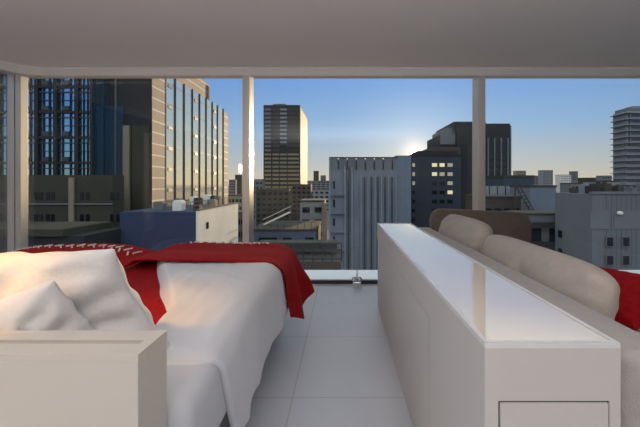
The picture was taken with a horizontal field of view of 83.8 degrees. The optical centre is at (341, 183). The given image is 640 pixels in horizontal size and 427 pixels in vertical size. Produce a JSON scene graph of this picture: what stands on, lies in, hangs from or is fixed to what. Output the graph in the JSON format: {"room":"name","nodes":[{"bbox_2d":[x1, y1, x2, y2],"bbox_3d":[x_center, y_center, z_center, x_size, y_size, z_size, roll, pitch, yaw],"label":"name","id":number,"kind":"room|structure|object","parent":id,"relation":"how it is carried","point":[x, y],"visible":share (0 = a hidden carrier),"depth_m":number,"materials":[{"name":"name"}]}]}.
{"room":"hotel room","nodes":[
{"label":"hotel room","id":0,"kind":"room"},
{"bbox_2d":[0,0,639,66],"bbox_3d":[0.520,-1.361,0.205,8.560,0.200,7.810,0,0,0],"label":"ceiling","id":1,"kind":"structure","parent":0,"point":[38,33],"depth_m":2.96,"materials":[{"name":"white paint"}]},
{"bbox_2d":[0,70,15,73],"bbox_3d":[-3.670,-1.236,0.165,0.140,0.050,7.530,0,0,0],"label":"trim","id":2,"kind":"structure","parent":1,"relation":"attached to","point":[3,72],"depth_m":3.87,"materials":[{"name":"grey paint"}]},
{"bbox_2d":[0,60,639,76],"bbox_3d":[0.565,-1.212,0.150,8.270,0.075,7.500,0,0,0],"label":"trim","id":3,"kind":"structure","parent":1,"relation":"attached to","point":[44,72],"depth_m":3.85,"materials":[{"name":"white paint"}]},
{"bbox_2d":[7,74,639,78],"bbox_3d":[0.495,-1.236,4.010,8.410,0.050,0.160,0,0,0],"label":"trim","id":4,"kind":"structure","parent":1,"relation":"attached to","point":[7,74],"depth_m":4.09,"materials":[{"name":"grey paint"}]},
{"bbox_2d":[230,284,412,426],"bbox_3d":[0.520,1.220,0.205,8.560,0.200,7.810,0,0,0],"label":"floor","id":5,"kind":"structure","parent":0,"point":[333,366],"depth_m":2.13,"materials":[{"name":"tile"}]},
{"bbox_2d":[7,75,14,251],"bbox_3d":[-3.670,-0.048,3.990,0.080,2.335,0.100,0,0,0],"label":"trim","id":6,"kind":"structure","parent":5,"relation":"on","point":[10,78],"depth_m":3.94,"materials":[{"name":"grey paint"}]},
{"bbox_2d":[15,75,27,249],"bbox_3d":[-3.589,-0.048,3.990,0.058,2.335,0.100,0,0,0],"label":"trim","id":7,"kind":"structure","parent":5,"relation":"on","point":[21,107],"depth_m":3.95,"materials":[{"name":"grey paint"}]},
{"bbox_2d":[0,331,166,426],"bbox_3d":[-1.614,0.760,0.903,2.272,0.720,0.137,0,0,0],"label":"headboard","id":8,"kind":"object","parent":5,"relation":"on","point":[48,378],"visible":1,"depth_m":0.83,"materials":[{"name":"beige paint"}]},
{"bbox_2d":[167,364,229,426],"bbox_3d":[-1.522,0.858,1.958,2.203,0.525,1.951,0,0,0],"label":"bed","id":9,"kind":"object","parent":5,"relation":"on","point":[195,394],"visible":0.02,"depth_m":1.10,"materials":[{"name":"grey fabric"}]},
{"bbox_2d":[0,280,98,330],"bbox_3d":[-0.986,0.524,1.071,0.656,0.504,0.230,0,0,-4],"label":"pillow","id":10,"kind":"object","parent":9,"relation":"on","point":[43,307],"visible":0.3,"depth_m":1.00,"materials":[{"name":"white fabric"}]},
{"bbox_2d":[0,249,169,348],"bbox_3d":[-1.130,0.459,1.204,1.215,0.520,0.309,0,0,6],"label":"pillow","id":11,"kind":"object","parent":9,"relation":"on","point":[96,282],"visible":0.41,"depth_m":1.09,"materials":[{"name":"white fabric"}]},
{"bbox_2d":[11,243,166,324],"bbox_3d":[-1.800,0.719,2.223,2.118,0.500,1.543,0,0,0],"label":"throw blanket","id":12,"kind":"object","parent":9,"relation":"on","point":[142,277],"visible":0.23,"depth_m":2.40,"materials":[{"name":"red fabric"}]},
{"bbox_2d":[155,261,288,426],"bbox_3d":[-0.887,0.724,2.018,1.054,0.483,1.695,0,0,0],"label":"duvet","id":13,"kind":"object","parent":9,"relation":"on","point":[227,316],"visible":0.76,"depth_m":1.55,"materials":[{"name":"white fabric"}]},
{"bbox_2d":[123,241,314,318],"bbox_3d":[-0.832,0.744,2.670,1.221,0.566,0.841,0,0,-3],"label":"throw blanket","id":14,"kind":"object","parent":13,"relation":"on","point":[298,285],"visible":0.97,"depth_m":2.54,"materials":[{"name":"red fabric"}]},
{"bbox_2d":[242,76,253,242],"bbox_3d":[-1.042,-0.056,3.955,0.076,2.319,0.190,0,0,0],"label":"trim","id":15,"kind":"structure","parent":5,"relation":"on","point":[247,81],"depth_m":3.86,"materials":[{"name":"grey paint"}]},
{"bbox_2d":[311,280,377,283],"bbox_3d":[0.535,1.102,4.030,8.330,0.036,0.080,0,0,0],"label":"trim","id":16,"kind":"structure","parent":5,"relation":"on","point":[312,281],"depth_m":3.99,"materials":[{"name":"grey metal"}]},
{"bbox_2d":[27,76,241,245],"bbox_3d":[-2.301,-0.066,4.027,2.518,2.299,0.045,0,0,0],"label":"window","id":17,"kind":"structure","parent":16,"relation":"on","point":[29,76],"depth_m":4.04,"materials":[{"name":"clear glass"}]},
{"bbox_2d":[254,77,471,279],"bbox_3d":[0.238,-0.066,4.027,2.561,2.299,0.045,0,0,0],"label":"window","id":18,"kind":"structure","parent":16,"relation":"on","point":[254,77],"depth_m":4.04,"materials":[{"name":"clear glass"}]},
{"bbox_2d":[352,272,361,284],"bbox_3d":[0.167,1.038,3.957,0.114,0.165,0.064,0,0,0],"label":"window latch","id":19,"kind":"object","parent":18,"relation":"attached to","point":[356,280],"depth_m":3.94,"materials":[{"name":"silver metal"}]},
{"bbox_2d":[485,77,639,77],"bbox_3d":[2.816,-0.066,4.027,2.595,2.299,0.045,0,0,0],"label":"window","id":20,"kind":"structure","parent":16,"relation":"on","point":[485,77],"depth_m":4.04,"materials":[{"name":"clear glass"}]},
{"bbox_2d":[304,270,639,278],"bbox_3d":[1.970,1.245,4.375,11.460,0.250,0.530,0,0,0],"label":"trim","id":21,"kind":"structure","parent":5,"relation":"attached to","point":[313,274],"depth_m":4.46,"materials":[{"name":"white paint"}]},
{"bbox_2d":[472,76,484,209],"bbox_3d":[1.519,-0.056,3.955,0.076,2.319,0.190,0,0,0],"label":"trim","id":22,"kind":"structure","parent":5,"relation":"on","point":[478,83],"depth_m":3.86,"materials":[{"name":"grey paint"}]},
{"bbox_2d":[377,223,620,426],"bbox_3d":[0.476,0.740,2.036,0.306,0.761,2.468,0,0,0],"label":"base cabinet","id":23,"kind":"object","parent":5,"relation":"on","point":[470,346],"visible":1,"depth_m":0.98,"materials":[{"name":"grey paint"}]},
{"bbox_2d":[418,208,639,426],"bbox_3d":[1.198,0.677,2.134,1.110,0.885,2.613,0,0,0],"label":"sofa","id":24,"kind":"object","parent":5,"relation":"on","point":[516,225],"visible":0.22,"depth_m":1.26,"materials":[{"name":"fabric"}]},
{"bbox_2d":[438,214,492,252],"bbox_3d":[0.935,0.465,2.800,0.284,0.418,0.848,0,0,3],"label":"cushion","id":25,"kind":"object","parent":24,"relation":"on","point":[472,233],"visible":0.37,"depth_m":2.51,"materials":[{"name":"fabric"}]},
{"bbox_2d":[480,235,619,319],"bbox_3d":[0.934,0.495,1.800,0.262,0.378,1.080,0,0,-1],"label":"cushion","id":26,"kind":"object","parent":24,"relation":"on","point":[579,280],"visible":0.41,"depth_m":1.45,"materials":[{"name":"fabric"}]},
{"bbox_2d":[599,267,639,330],"bbox_3d":[1.460,0.596,1.920,0.373,0.232,0.448,0,0,-20],"label":"throw cushion","id":27,"kind":"object","parent":24,"relation":"on","point":[628,313],"visible":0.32,"depth_m":1.76,"materials":[{"name":"red fabric"}]},
{"bbox_3d":[-3.685,1.102,0.195,0.110,0.036,7.590,0,0,0],"label":"trim","id":28,"kind":"structure","parent":5,"relation":"on","visible":0},
{"bbox_2d":[0,73,6,104],"bbox_3d":[-3.704,-0.066,2.650,0.012,2.299,2.580,0,0,0],"label":"window","id":29,"kind":"structure","parent":28,"relation":"on","point":[3,77],"depth_m":3.91,"materials":[{"name":"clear glass"}]},
{"label":"outside","id":30,"kind":"structure","parent":0,"visible":0},
{"bbox_3d":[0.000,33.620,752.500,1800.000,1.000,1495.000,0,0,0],"label":"ground","id":31,"kind":"structure","parent":30,"visible":0},
{"bbox_2d":[0,79,109,174],"bbox_3d":[-45.611,0.069,52.825,28.778,66.101,16.350,0,0,0],"label":"glass tower","id":32,"kind":"structure","parent":31,"relation":"on","point":[69,119],"depth_m":44.93,"materials":[{"name":"blue glass"}]},
{"bbox_2d":[41,80,50,84],"bbox_3d":[-37.289,-12.736,44.850,0.900,0.550,0.300,0,0,0],"label":"vent","id":33,"kind":"object","parent":32,"relation":"attached to","point":[43,82],"depth_m":44.70,"materials":[{"name":"black metal"}]},
{"bbox_2d":[41,106,50,110],"bbox_3d":[-37.289,-9.536,44.850,0.900,0.550,0.300,0,0,0],"label":"vent","id":34,"kind":"object","parent":32,"relation":"attached to","point":[44,108],"depth_m":44.70,"materials":[{"name":"black metal"}]},
{"bbox_2d":[41,131,50,135],"bbox_3d":[-37.289,-6.336,44.850,0.900,0.550,0.300,0,0,0],"label":"vent","id":35,"kind":"object","parent":32,"relation":"attached to","point":[43,133],"depth_m":44.70,"materials":[{"name":"black metal"}]},
{"bbox_2d":[41,157,50,160],"bbox_3d":[-37.289,-3.136,44.850,0.900,0.550,0.300,0,0,0],"label":"vent","id":36,"kind":"object","parent":32,"relation":"attached to","point":[42,158],"depth_m":44.70,"materials":[{"name":"black metal"}]},
{"bbox_2d":[62,80,69,84],"bbox_3d":[-34.761,-12.736,44.850,0.900,0.550,0.300,0,0,0],"label":"vent","id":37,"kind":"object","parent":32,"relation":"attached to","point":[64,82],"depth_m":44.70,"materials":[{"name":"black metal"}]},
{"bbox_2d":[62,106,69,110],"bbox_3d":[-34.761,-9.536,44.850,0.900,0.550,0.300,0,0,0],"label":"vent","id":38,"kind":"object","parent":32,"relation":"attached to","point":[64,108],"depth_m":44.70,"materials":[{"name":"black metal"}]},
{"bbox_2d":[62,131,69,135],"bbox_3d":[-34.761,-6.336,44.850,0.900,0.550,0.300,0,0,0],"label":"vent","id":39,"kind":"object","parent":32,"relation":"attached to","point":[64,133],"depth_m":44.70,"materials":[{"name":"black metal"}]},
{"bbox_2d":[62,157,69,160],"bbox_3d":[-34.761,-3.136,44.850,0.900,0.550,0.300,0,0,0],"label":"vent","id":40,"kind":"object","parent":32,"relation":"attached to","point":[63,158],"depth_m":44.70,"materials":[{"name":"black metal"}]},
{"bbox_2d":[0,222,120,252],"bbox_3d":[-30.871,18.456,32.850,18.258,29.328,6.300,0,0,0],"label":"shed","id":41,"kind":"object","parent":31,"relation":"on","point":[39,233],"visible":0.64,"depth_m":30.89,"materials":[{"name":"concrete"}]},
{"bbox_2d":[0,175,123,226],"bbox_3d":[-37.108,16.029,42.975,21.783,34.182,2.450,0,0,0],"label":"building","id":42,"kind":"structure","parent":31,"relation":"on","point":[51,198],"depth_m":42.00,"materials":[{"name":"grey concrete"}]},
{"bbox_2d":[110,79,227,210],"bbox_3d":[-32.780,5.820,63.750,14.440,54.600,32.500,0,0,0],"label":"building","id":43,"kind":"structure","parent":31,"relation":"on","point":[169,141],"depth_m":52.17,"materials":[{"name":"glass"}]},
{"bbox_2d":[120,202,237,250],"bbox_3d":[-17.967,17.811,41.750,7.718,30.617,13.500,0,0,0],"label":"podium building","id":44,"kind":"structure","parent":31,"relation":"on","point":[151,229],"depth_m":35.00,"materials":[{"name":"blue concrete"}]},
{"bbox_2d":[153,201,166,209],"bbox_3d":[-19.511,2.317,38.168,1.048,0.871,1.000,0,0,0],"label":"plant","id":45,"kind":"object","parent":44,"relation":"on","point":[158,205],"visible":0.93,"depth_m":37.67,"materials":[{"name":"grey concrete"}]},
{"bbox_2d":[172,200,185,210],"bbox_3d":[-17.020,2.227,37.204,0.931,1.052,1.000,0,0,0],"label":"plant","id":46,"kind":"object","parent":44,"relation":"on","point":[177,205],"visible":1,"depth_m":36.71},
{"bbox_2d":[190,196,197,204],"bbox_3d":[-19.596,2.211,47.120,0.705,1.084,1.000,0,0,0],"label":"plant","id":47,"kind":"object","parent":44,"relation":"on","point":[193,197],"visible":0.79,"depth_m":46.62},
{"bbox_2d":[193,204,202,209],"bbox_3d":[-15.361,2.477,37.976,0.656,0.552,1.000,0,0,0],"label":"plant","id":48,"kind":"object","parent":44,"relation":"on","point":[200,205],"visible":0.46,"depth_m":37.56,"materials":[{"name":"concrete"}]},
{"bbox_2d":[194,198,202,204],"bbox_3d":[-18.439,2.252,45.668,0.802,1.001,1.000,0,0,0],"label":"plant","id":49,"kind":"object","parent":44,"relation":"on","point":[198,200],"visible":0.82,"depth_m":45.17,"materials":[{"name":"concrete"}]},
{"bbox_2d":[203,195,211,203],"bbox_3d":[-17.514,2.075,46.446,0.877,1.356,1.000,0,0,0],"label":"plant","id":50,"kind":"object","parent":44,"relation":"on","point":[205,197],"visible":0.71,"depth_m":45.94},
{"bbox_2d":[190,197,229,211],"bbox_3d":[-15.157,2.263,41.775,0.052,0.980,12.410,0,0,0],"label":"roof railing","id":51,"kind":"object","parent":44,"relation":"on","point":[227,197],"visible":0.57,"depth_m":38.89,"materials":[{"name":"grey metal"}]},
{"bbox_2d":[206,199,217,206],"bbox_3d":[-15.182,2.278,41.673,0.986,0.949,1.000,0,0,0],"label":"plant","id":52,"kind":"object","parent":44,"relation":"on","point":[214,202],"visible":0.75,"depth_m":41.17,"materials":[{"name":"beige stone"}]},
{"bbox_2d":[215,196,221,204],"bbox_3d":[-15.208,2.106,43.884,0.514,1.295,1.000,0,0,0],"label":"plant","id":53,"kind":"object","parent":44,"relation":"on","point":[219,198],"visible":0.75,"depth_m":43.45,"materials":[{"name":"grey concrete"}]},
{"bbox_2d":[229,180,236,194],"bbox_3d":[-129.480,13.950,423.000,7.869,38.339,6.200,0,0,0],"label":"block","id":54,"kind":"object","parent":31,"relation":"on","point":[232,183],"visible":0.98,"depth_m":420.00,"materials":[{"name":"grey concrete"}]},
{"bbox_2d":[228,194,241,209],"bbox_3d":[-45.051,18.838,153.000,6.166,28.564,6.200,0,0,0],"label":"block","id":55,"kind":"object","parent":31,"relation":"on","point":[234,198],"visible":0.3,"depth_m":150.01,"materials":[{"name":"beige concrete"}]},
{"bbox_2d":[235,175,241,193],"bbox_3d":[-174.720,8.726,604.045,11.433,48.788,8.290,0,0,0],"label":"block","id":56,"kind":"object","parent":31,"relation":"on","point":[238,178],"visible":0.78,"depth_m":600.00,"materials":[{"name":"concrete"}]},
{"bbox_2d":[238,210,241,241],"bbox_3d":[-26.435,20.127,93.000,3.453,25.986,6.200,0,0,0],"label":"block","id":57,"kind":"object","parent":31,"relation":"on","point":[239,211],"visible":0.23,"depth_m":89.99,"materials":[{"name":"grey concrete"}]},
{"bbox_2d":[254,179,264,226],"bbox_3d":[-54.596,15.018,233.000,7.301,36.204,6.200,0,0,0],"label":"block","id":58,"kind":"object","parent":31,"relation":"on","point":[258,183],"visible":0.32,"depth_m":230.03,"materials":[{"name":"grey concrete"}]},
{"bbox_2d":[256,189,291,225],"bbox_3d":[-39.054,17.995,206.067,18.720,30.249,12.335,0,0,0],"label":"block","id":59,"kind":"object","parent":31,"relation":"on","point":[269,202],"visible":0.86,"depth_m":200.00,"materials":[{"name":"concrete"}]},
{"bbox_2d":[263,104,306,188],"bbox_3d":[-45.495,-14.298,296.375,28.083,94.836,53.250,0,0,0],"label":"office tower","id":60,"kind":"structure","parent":31,"relation":"on","point":[284,126],"depth_m":269.98,"materials":[{"name":"black glass"}]},
{"bbox_2d":[254,221,321,241],"bbox_3d":[-9.935,20.371,67.000,11.340,25.499,14.200,0,0,0],"label":"building","id":61,"kind":"structure","parent":31,"relation":"on","point":[312,231],"depth_m":60.01,"materials":[{"name":"concrete"}]},
{"bbox_2d":[263,206,290,224],"bbox_3d":[-12.163,5.985,66.500,5.078,3.635,1.156,0,0,0],"label":"stair","id":62,"kind":"structure","parent":61,"relation":"on","point":[276,218],"depth_m":65.97,"materials":[{"name":"grey metal"}]},
{"bbox_2d":[257,222,304,228],"bbox_3d":[-9.466,7.051,61.000,10.143,1.140,0.100,0,0,0],"label":"roof railing","id":63,"kind":"object","parent":61,"relation":"on","point":[257,222],"visible":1,"depth_m":60.97,"materials":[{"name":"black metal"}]},
{"bbox_2d":[292,184,311,220],"bbox_3d":[-27.307,16.647,244.045,13.001,32.946,8.290,0,0,0],"label":"block","id":64,"kind":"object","parent":31,"relation":"on","point":[299,191],"visible":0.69,"depth_m":240.01,"materials":[{"name":"grey concrete"}]},
{"bbox_2d":[300,199,326,239],"bbox_3d":[-7.255,18.610,94.700,6.926,29.019,10.800,0,0,0],"label":"block","id":65,"kind":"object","parent":31,"relation":"on","point":[310,209],"visible":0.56,"depth_m":89.99,"materials":[{"name":"concrete"}]},
{"bbox_2d":[313,171,318,180],"bbox_3d":[-79.894,-3.774,1105.098,16.536,73.788,10.397,0,0,0],"label":"block","id":66,"kind":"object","parent":31,"relation":"on","point":[315,173],"visible":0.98,"depth_m":1100.08,"materials":[{"name":"concrete"}]},
{"bbox_2d":[294,251,340,269],"bbox_3d":[-4.517,19.846,33.000,8.832,26.547,6.000,0,0,0],"label":"building","id":67,"kind":"structure","parent":31,"relation":"on","point":[307,264],"depth_m":30.00,"materials":[{"name":"grey concrete"}]},
{"bbox_2d":[259,240,337,248],"bbox_3d":[-4.187,5.773,34.000,7.490,0.600,2.000,0,0,0],"label":"duct","id":68,"kind":"object","parent":67,"relation":"on","point":[296,246],"visible":0.57,"depth_m":33.31,"materials":[{"name":"metal"}]},
{"bbox_2d":[272,243,341,261],"bbox_3d":[-4.487,5.763,30.090,8.990,1.619,0.140,0,0,0],"label":"terrace railing","id":69,"kind":"object","parent":67,"relation":"on","point":[293,249],"visible":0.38,"depth_m":30.05,"materials":[{"name":"black metal"}]},
{"bbox_2d":[307,181,328,188],"bbox_3d":[-33.920,14.119,530.517,34.606,38.002,21.234,0,0,0],"label":"block","id":70,"kind":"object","parent":31,"relation":"on","point":[315,184],"visible":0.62,"depth_m":520.02,"materials":[{"name":"grey concrete"}]},
{"bbox_2d":[312,189,328,228],"bbox_3d":[-18.450,18.501,265.697,18.805,29.238,11.593,0,0,0],"label":"block","id":71,"kind":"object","parent":31,"relation":"on","point":[316,193],"visible":0.29,"depth_m":260.02,"materials":[{"name":"concrete"}]},
{"bbox_2d":[320,175,325,180],"bbox_3d":[-52.877,4.372,1004.635,15.233,57.496,9.470,0,0,0],"label":"block","id":72,"kind":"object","parent":31,"relation":"on","point":[322,177],"visible":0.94,"depth_m":999.92,"materials":[{"name":"grey concrete"}]},
{"bbox_2d":[329,155,410,269],"bbox_3d":[4.719,14.158,67.750,13.820,37.923,16.500,0,0,0],"label":"building","id":73,"kind":"structure","parent":31,"relation":"on","point":[364,193],"depth_m":60.01,"materials":[{"name":"grey concrete"}]},
{"bbox_2d":[411,151,461,226],"bbox_3d":[19.856,12.979,78.950,10.628,40.283,8.100,0,0,0],"label":"office building","id":74,"kind":"structure","parent":31,"relation":"on","point":[435,175],"depth_m":75.01,"materials":[{"name":"grey"}]},
{"bbox_2d":[412,151,457,153],"bbox_3d":[20.646,-6.636,80.000,8.848,1.053,6.000,0,0,0],"label":"building roof","id":75,"kind":"object","parent":74,"relation":"on","point":[417,152],"depth_m":76.99,"materials":[{"name":"grey concrete"}]},
{"bbox_2d":[423,122,510,208],"bbox_3d":[40.014,6.827,120.000,25.646,52.586,24.000,0,0,0],"label":"tower","id":76,"kind":"structure","parent":31,"relation":"on","point":[456,136],"depth_m":109.99,"materials":[{"name":"grey concrete"}]},
{"bbox_2d":[464,195,521,210],"bbox_3d":[20.739,17.349,49.500,4.981,31.541,7.200,0,0,0],"label":"building","id":77,"kind":"structure","parent":31,"relation":"on","point":[492,202],"depth_m":46.00,"materials":[{"name":"brick"}]},
{"bbox_2d":[485,175,534,194],"bbox_3d":[27.258,15.845,61.940,8.246,34.550,8.320,0,0,0],"label":"building","id":78,"kind":"structure","parent":31,"relation":"on","point":[494,185],"depth_m":58.00,"materials":[{"name":"concrete"}]},
{"bbox_2d":[513,171,525,174],"bbox_3d":[262.006,6.816,525.697,13.716,52.609,11.593,0,0,0],"label":"block","id":79,"kind":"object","parent":31,"relation":"on","point":[514,172],"visible":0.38,"depth_m":520.02,"materials":[{"name":"grey concrete"}]},
{"bbox_2d":[513,181,533,209],"bbox_3d":[22.779,16.360,44.500,2.439,33.521,1.104,0,0,0],"label":"stair","id":80,"kind":"structure","parent":31,"relation":"on","point":[515,185],"depth_m":44.44,"materials":[{"name":"black metal"}]},
{"bbox_2d":[505,210,554,250],"bbox_3d":[20.528,18.037,37.700,4.447,30.165,4.800,0,0,0],"label":"balcony building","id":81,"kind":"structure","parent":31,"relation":"on","point":[543,221],"depth_m":35.90,"materials":[{"name":"grey concrete"}]},
{"bbox_2d":[509,185,556,211],"bbox_3d":[28.230,16.646,53.000,3.852,32.949,6.200,0,0,0],"label":"building","id":82,"kind":"structure","parent":31,"relation":"on","point":[541,197],"depth_m":50.00,"materials":[{"name":"concrete"}]},
{"bbox_2d":[534,176,537,184],"bbox_3d":[300.681,10.018,566.607,15.467,46.204,13.414,0,0,0],"label":"block","id":83,"kind":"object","parent":31,"relation":"on","point":[535,177],"visible":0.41,"depth_m":559.95,"materials":[{"name":"grey concrete"}]},
{"bbox_2d":[538,170,552,184],"bbox_3d":[277.722,7.209,486.067,13.744,51.822,12.335,0,0,0],"label":"block","id":84,"kind":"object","parent":31,"relation":"on","point":[545,177],"visible":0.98,"depth_m":480.00,"materials":[{"name":"concrete"}]},
{"bbox_2d":[555,175,570,192],"bbox_3d":[314.427,9.990,506.742,14.605,46.260,13.683,0,0,0],"label":"block","id":85,"kind":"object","parent":31,"relation":"on","point":[559,179],"visible":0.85,"depth_m":500.59,"materials":[{"name":"concrete"}]},
{"bbox_2d":[560,183,582,192],"bbox_3d":[120.596,16.310,184.551,9.795,33.620,9.301,0,0,0],"label":"block","id":86,"kind":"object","parent":31,"relation":"on","point":[564,187],"visible":0.16,"depth_m":182.81,"materials":[{"name":"grey concrete"}]},
{"bbox_2d":[569,171,577,182],"bbox_3d":[425.826,4.899,654.930,10.346,56.443,10.060,0,0,0],"label":"block","id":87,"kind":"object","parent":31,"relation":"on","point":[574,174],"visible":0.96,"depth_m":650.02,"materials":[{"name":"grey concrete"}]},
{"bbox_2d":[578,178,595,182],"bbox_3d":[296.566,12.771,427.786,15.831,40.699,15.773,0,0,0],"label":"block","id":88,"kind":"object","parent":31,"relation":"on","point":[580,180],"visible":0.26,"depth_m":422.15,"materials":[{"name":"concrete"}]},
{"bbox_2d":[555,192,639,269],"bbox_3d":[28.062,16.881,32.480,14.326,32.477,5.440,0,0,0],"label":"building","id":89,"kind":"structure","parent":31,"relation":"on","point":[600,229],"depth_m":30.02,"materials":[{"name":"grey concrete"}]},
{"bbox_2d":[569,187,578,192],"bbox_3d":[21.867,0.551,33.600,0.389,0.582,0.800,0,0,0],"label":"rooftop unit","id":90,"kind":"object","parent":89,"relation":"on","point":[573,189],"visible":0.96,"depth_m":33.33,"materials":[{"name":"concrete"}]},
{"bbox_2d":[579,182,588,192],"bbox_3d":[23.017,0.345,33.600,0.740,0.994,0.800,0,0,0],"label":"rooftop unit","id":91,"kind":"object","parent":89,"relation":"on","point":[581,186],"visible":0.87,"depth_m":33.52,"materials":[{"name":"concrete"}]},
{"bbox_2d":[585,184,597,193],"bbox_3d":[21.867,0.421,31.200,0.644,0.841,0.800,0,0,0],"label":"rooftop unit","id":92,"kind":"object","parent":89,"relation":"on","point":[591,188],"visible":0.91,"depth_m":30.93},
{"bbox_2d":[598,182,611,191],"bbox_3d":[23.017,0.318,31.200,0.644,1.048,0.800,0,0,0],"label":"rooftop unit","id":93,"kind":"object","parent":89,"relation":"on","point":[604,186],"visible":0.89,"depth_m":30.80,"materials":[{"name":"concrete"}]},
{"bbox_2d":[612,184,623,191],"bbox_3d":[24.167,0.438,31.200,0.470,0.807,0.800,0,0,0],"label":"rooftop unit","id":94,"kind":"object","parent":89,"relation":"on","point":[617,188],"visible":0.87,"depth_m":30.93,"materials":[{"name":"concrete"}]},
{"bbox_2d":[625,186,636,191],"bbox_3d":[25.317,0.511,31.200,0.411,0.661,0.800,0,0,0],"label":"rooftop unit","id":95,"kind":"object","parent":89,"relation":"on","point":[630,189],"visible":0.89,"depth_m":31.04,"materials":[{"name":"grey metal"}]},
{"bbox_2d":[596,176,611,180],"bbox_3d":[283.319,12.040,385.124,9.967,42.159,10.447,0,0,0],"label":"block","id":96,"kind":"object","parent":31,"relation":"on","point":[598,178],"visible":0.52,"depth_m":379.99,"materials":[{"name":"grey concrete"}]},
{"bbox_2d":[588,181,619,185],"bbox_3d":[105.642,15.917,143.775,7.567,34.406,7.751,0,0,0],"label":"block","id":97,"kind":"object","parent":31,"relation":"on","point":[614,183],"visible":0.09,"depth_m":140.00,"materials":[{"name":"concrete"}]},
{"bbox_2d":[610,106,639,187],"bbox_3d":[159.164,-3.395,183.700,33.582,73.030,10.600,0,0,0],"label":"apartment tower","id":98,"kind":"structure","parent":31,"relation":"on","point":[626,122],"depth_m":180.02,"materials":[{"name":"concrete"}]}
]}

